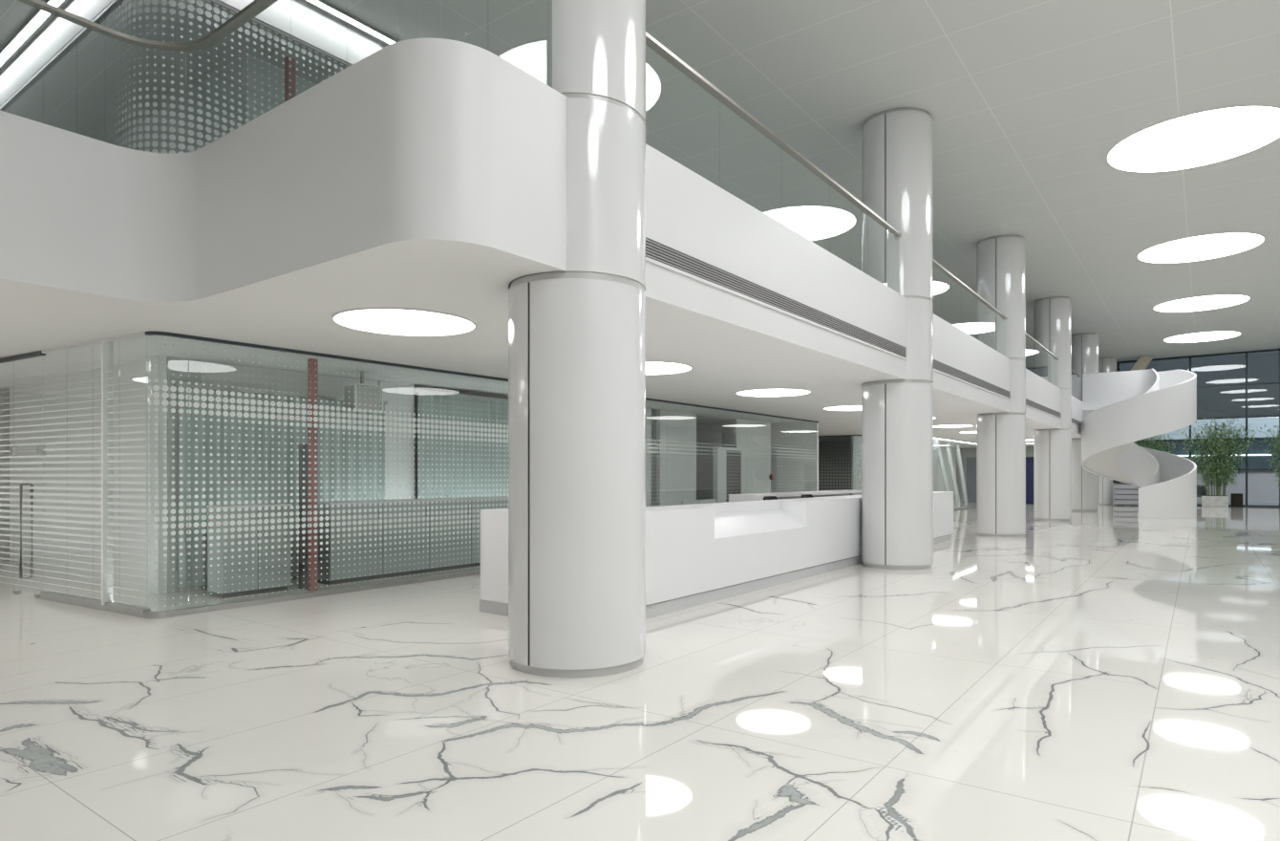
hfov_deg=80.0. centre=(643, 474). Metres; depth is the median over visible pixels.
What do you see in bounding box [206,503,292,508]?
countertop
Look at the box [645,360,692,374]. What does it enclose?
ceiling light
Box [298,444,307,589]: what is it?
tall cabinet
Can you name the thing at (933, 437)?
glass wall
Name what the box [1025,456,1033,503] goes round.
panel
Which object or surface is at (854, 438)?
wall
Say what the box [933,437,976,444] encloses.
strip light
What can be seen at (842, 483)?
glass wall
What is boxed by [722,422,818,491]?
wall
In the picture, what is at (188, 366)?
pier
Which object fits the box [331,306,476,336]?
ceiling light
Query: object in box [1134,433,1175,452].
bamboo
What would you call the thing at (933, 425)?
diffuser
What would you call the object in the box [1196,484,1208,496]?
car
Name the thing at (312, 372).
post
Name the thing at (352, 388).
box
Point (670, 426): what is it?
panel
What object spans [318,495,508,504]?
countertop
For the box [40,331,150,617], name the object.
glass wall
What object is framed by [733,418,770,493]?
panel
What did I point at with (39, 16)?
strip light
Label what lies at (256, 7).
glass balustrade
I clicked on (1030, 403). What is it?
grille
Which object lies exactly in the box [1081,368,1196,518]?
stair
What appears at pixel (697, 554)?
reception desk
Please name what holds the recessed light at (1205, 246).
in the ceiling
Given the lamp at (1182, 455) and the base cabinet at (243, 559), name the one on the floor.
the base cabinet at (243, 559)
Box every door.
[0,350,45,597]
[726,449,741,502]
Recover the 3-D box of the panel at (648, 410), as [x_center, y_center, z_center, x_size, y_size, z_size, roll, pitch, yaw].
[-0.184,0.003,16.849,0.100,2.995,1.100,0,0,36]
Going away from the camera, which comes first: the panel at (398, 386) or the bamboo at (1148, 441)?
the panel at (398, 386)
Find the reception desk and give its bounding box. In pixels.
[479,490,953,618]
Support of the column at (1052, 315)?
on the floor
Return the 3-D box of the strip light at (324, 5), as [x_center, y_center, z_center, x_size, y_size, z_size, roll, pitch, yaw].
[1.227,-5.762,16.336,0.116,0.044,20.250,0,0,36]
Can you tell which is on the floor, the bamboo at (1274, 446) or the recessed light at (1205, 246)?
the bamboo at (1274, 446)
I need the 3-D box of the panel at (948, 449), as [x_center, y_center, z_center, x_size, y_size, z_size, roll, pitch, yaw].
[14.485,0.040,35.640,0.118,3.072,1.780,0,0,45]
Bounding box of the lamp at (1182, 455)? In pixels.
[1176,453,1271,456]
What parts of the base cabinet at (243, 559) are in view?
door, door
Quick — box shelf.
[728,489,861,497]
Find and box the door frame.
[726,447,742,450]
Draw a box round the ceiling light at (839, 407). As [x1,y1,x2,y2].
[822,405,861,410]
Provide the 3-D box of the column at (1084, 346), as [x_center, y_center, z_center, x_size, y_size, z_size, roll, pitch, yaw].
[18.280,-2.143,31.666,1.106,7.285,1.106,0,0,36]
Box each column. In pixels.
[508,0,645,677]
[861,106,933,569]
[976,234,1025,536]
[1033,296,1071,520]
[1071,332,1098,511]
[1098,357,1116,505]
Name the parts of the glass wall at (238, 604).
glass panel, glass panel, glass panel, glass panel, glass panel, glass panel, glass panel, glass panel, glass panel, glass panel, glass panel, glass panel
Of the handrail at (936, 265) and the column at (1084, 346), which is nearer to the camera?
the handrail at (936, 265)
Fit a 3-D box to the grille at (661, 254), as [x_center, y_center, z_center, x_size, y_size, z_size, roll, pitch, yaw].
[2.068,-1.899,9.173,0.022,0.207,6.948,0,0,36]
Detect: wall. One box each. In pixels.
[0,0,351,153]
[0,388,9,559]
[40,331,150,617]
[110,53,316,153]
[143,331,818,618]
[201,361,377,396]
[298,394,722,506]
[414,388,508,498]
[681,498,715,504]
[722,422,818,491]
[818,434,861,494]
[818,438,938,494]
[851,435,956,502]
[933,436,976,509]
[956,362,1120,500]
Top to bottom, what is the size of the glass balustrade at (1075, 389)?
1.078 m
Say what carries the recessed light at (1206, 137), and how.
in the ceiling
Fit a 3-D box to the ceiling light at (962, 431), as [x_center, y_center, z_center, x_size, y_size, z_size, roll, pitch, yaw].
[11.762,-1.492,26.620,1.353,0.016,1.353,0,0,36]
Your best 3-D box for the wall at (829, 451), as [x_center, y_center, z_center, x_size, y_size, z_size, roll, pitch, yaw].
[8.941,0.000,33.852,8.000,3.000,0.100,0,0,36]
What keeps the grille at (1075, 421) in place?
attached to the balcony slab
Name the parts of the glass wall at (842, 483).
glass panel, glass panel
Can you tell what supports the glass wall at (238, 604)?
on the floor
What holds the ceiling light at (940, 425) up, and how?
attached to the balcony slab
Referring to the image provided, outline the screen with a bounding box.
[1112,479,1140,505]
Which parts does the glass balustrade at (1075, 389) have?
glass panel, glass panel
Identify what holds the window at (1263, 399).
on the pavement
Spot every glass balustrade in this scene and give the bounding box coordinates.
[17,0,442,51]
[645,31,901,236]
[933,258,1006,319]
[1025,332,1058,359]
[1070,368,1080,399]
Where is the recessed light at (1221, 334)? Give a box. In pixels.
[1163,330,1240,342]
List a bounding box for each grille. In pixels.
[645,235,907,360]
[933,358,1010,400]
[1025,398,1061,419]
[1071,417,1081,426]
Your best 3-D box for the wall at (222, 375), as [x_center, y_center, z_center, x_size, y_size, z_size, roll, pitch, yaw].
[-5.216,-1.330,11.005,0.140,0.340,3.080,0,0,36]
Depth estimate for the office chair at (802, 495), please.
14.82 m
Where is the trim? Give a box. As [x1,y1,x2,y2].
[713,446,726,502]
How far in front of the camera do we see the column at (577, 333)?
5.68 m
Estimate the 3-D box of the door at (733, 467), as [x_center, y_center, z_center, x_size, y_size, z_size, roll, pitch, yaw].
[2.344,0.440,19.831,0.129,2.120,0.800,0,0,36]
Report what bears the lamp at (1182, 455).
attached to the window at (1263, 399)
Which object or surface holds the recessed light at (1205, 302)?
in the ceiling
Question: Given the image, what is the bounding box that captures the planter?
[1201,495,1228,507]
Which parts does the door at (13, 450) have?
door, pull handle, door, pull handle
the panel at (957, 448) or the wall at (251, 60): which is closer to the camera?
the wall at (251, 60)
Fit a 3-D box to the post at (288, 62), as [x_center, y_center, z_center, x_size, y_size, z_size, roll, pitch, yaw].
[-4.410,-3.950,9.528,0.090,2.500,0.100,0,0,36]
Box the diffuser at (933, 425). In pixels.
[933,425,972,426]
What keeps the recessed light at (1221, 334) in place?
in the ceiling
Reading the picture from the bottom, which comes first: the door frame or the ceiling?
the door frame
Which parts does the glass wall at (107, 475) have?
glass panel, glass panel, glass panel, glass panel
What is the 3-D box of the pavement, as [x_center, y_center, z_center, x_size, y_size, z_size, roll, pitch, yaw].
[40.175,1.660,46.041,70.000,0.280,28.200,0,0,36]
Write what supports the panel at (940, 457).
on the floor
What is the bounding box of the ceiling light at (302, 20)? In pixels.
[0,0,387,111]
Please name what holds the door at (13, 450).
in the glass wall at (107, 475)
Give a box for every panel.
[377,380,413,499]
[645,407,651,507]
[656,409,696,506]
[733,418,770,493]
[938,440,949,490]
[944,442,960,506]
[955,444,968,505]
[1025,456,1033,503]
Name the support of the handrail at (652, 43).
on the balcony slab
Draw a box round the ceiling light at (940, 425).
[933,424,973,427]
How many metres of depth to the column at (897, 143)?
12.05 m
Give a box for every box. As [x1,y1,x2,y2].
[343,371,383,412]
[1230,492,1242,507]
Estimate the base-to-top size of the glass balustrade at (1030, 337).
1.078 m
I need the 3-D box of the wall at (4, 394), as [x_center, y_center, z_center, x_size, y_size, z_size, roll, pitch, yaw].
[-4.085,-2.143,23.268,0.200,7.285,60.600,0,0,36]
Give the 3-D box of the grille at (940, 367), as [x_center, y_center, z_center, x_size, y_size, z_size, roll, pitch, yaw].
[6.770,-1.899,15.547,0.022,0.207,6.948,0,0,36]
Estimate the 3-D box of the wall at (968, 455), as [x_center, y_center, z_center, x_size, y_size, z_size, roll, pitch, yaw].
[19.097,-2.143,43.198,13.450,7.285,0.200,0,0,36]
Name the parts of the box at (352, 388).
frame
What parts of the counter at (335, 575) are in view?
door, door, door, door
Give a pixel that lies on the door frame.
(733, 449)
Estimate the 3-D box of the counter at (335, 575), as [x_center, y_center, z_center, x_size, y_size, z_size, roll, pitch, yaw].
[-2.441,0.940,13.109,0.428,1.120,6.620,0,0,36]
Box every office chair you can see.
[763,495,777,499]
[801,493,812,497]
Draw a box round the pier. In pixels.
[167,356,201,593]
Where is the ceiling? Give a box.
[0,0,1279,368]
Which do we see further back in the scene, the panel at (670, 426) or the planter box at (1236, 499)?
the planter box at (1236, 499)
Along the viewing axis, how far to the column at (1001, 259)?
18.45 m
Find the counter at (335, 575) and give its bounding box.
[318,495,508,584]
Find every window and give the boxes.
[1120,351,1279,502]
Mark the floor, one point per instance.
(1109, 672)
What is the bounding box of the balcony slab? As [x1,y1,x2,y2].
[0,37,1083,447]
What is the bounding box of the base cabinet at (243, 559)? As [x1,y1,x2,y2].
[206,503,292,597]
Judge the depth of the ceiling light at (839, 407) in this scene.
17.18 m
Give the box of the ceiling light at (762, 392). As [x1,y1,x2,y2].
[735,387,810,396]
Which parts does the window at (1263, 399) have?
sill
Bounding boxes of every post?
[284,55,295,102]
[307,358,318,591]
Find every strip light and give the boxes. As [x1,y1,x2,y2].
[0,0,64,67]
[305,0,399,43]
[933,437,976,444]
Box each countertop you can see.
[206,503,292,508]
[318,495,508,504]
[728,489,861,502]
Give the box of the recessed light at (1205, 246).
[1137,232,1264,263]
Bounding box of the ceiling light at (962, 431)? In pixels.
[959,430,976,432]
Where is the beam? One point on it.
(1142, 362)
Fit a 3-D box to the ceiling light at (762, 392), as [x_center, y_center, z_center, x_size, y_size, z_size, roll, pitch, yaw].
[2.365,-1.492,13.880,1.353,0.016,1.353,0,0,36]
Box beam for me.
[1130,355,1152,370]
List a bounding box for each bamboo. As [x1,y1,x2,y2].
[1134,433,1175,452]
[1175,417,1256,507]
[1256,424,1279,488]
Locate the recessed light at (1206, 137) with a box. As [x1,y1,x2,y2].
[1106,105,1279,171]
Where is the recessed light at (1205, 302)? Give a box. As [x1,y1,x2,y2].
[1153,294,1250,312]
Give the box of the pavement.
[1196,500,1279,505]
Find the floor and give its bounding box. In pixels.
[0,500,1279,840]
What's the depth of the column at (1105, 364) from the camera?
37.53 m
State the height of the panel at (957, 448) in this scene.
3.031 m
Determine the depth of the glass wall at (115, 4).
8.44 m
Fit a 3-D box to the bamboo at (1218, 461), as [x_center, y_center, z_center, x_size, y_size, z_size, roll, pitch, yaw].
[26.904,-0.586,35.730,3.189,4.172,1.923,0,0,36]
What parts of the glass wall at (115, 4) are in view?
glass panel, glass panel, glass panel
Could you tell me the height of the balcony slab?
1.285 m
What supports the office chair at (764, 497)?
on the floor
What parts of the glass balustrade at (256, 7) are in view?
handrail, glass panel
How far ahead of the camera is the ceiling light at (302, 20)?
9.57 m

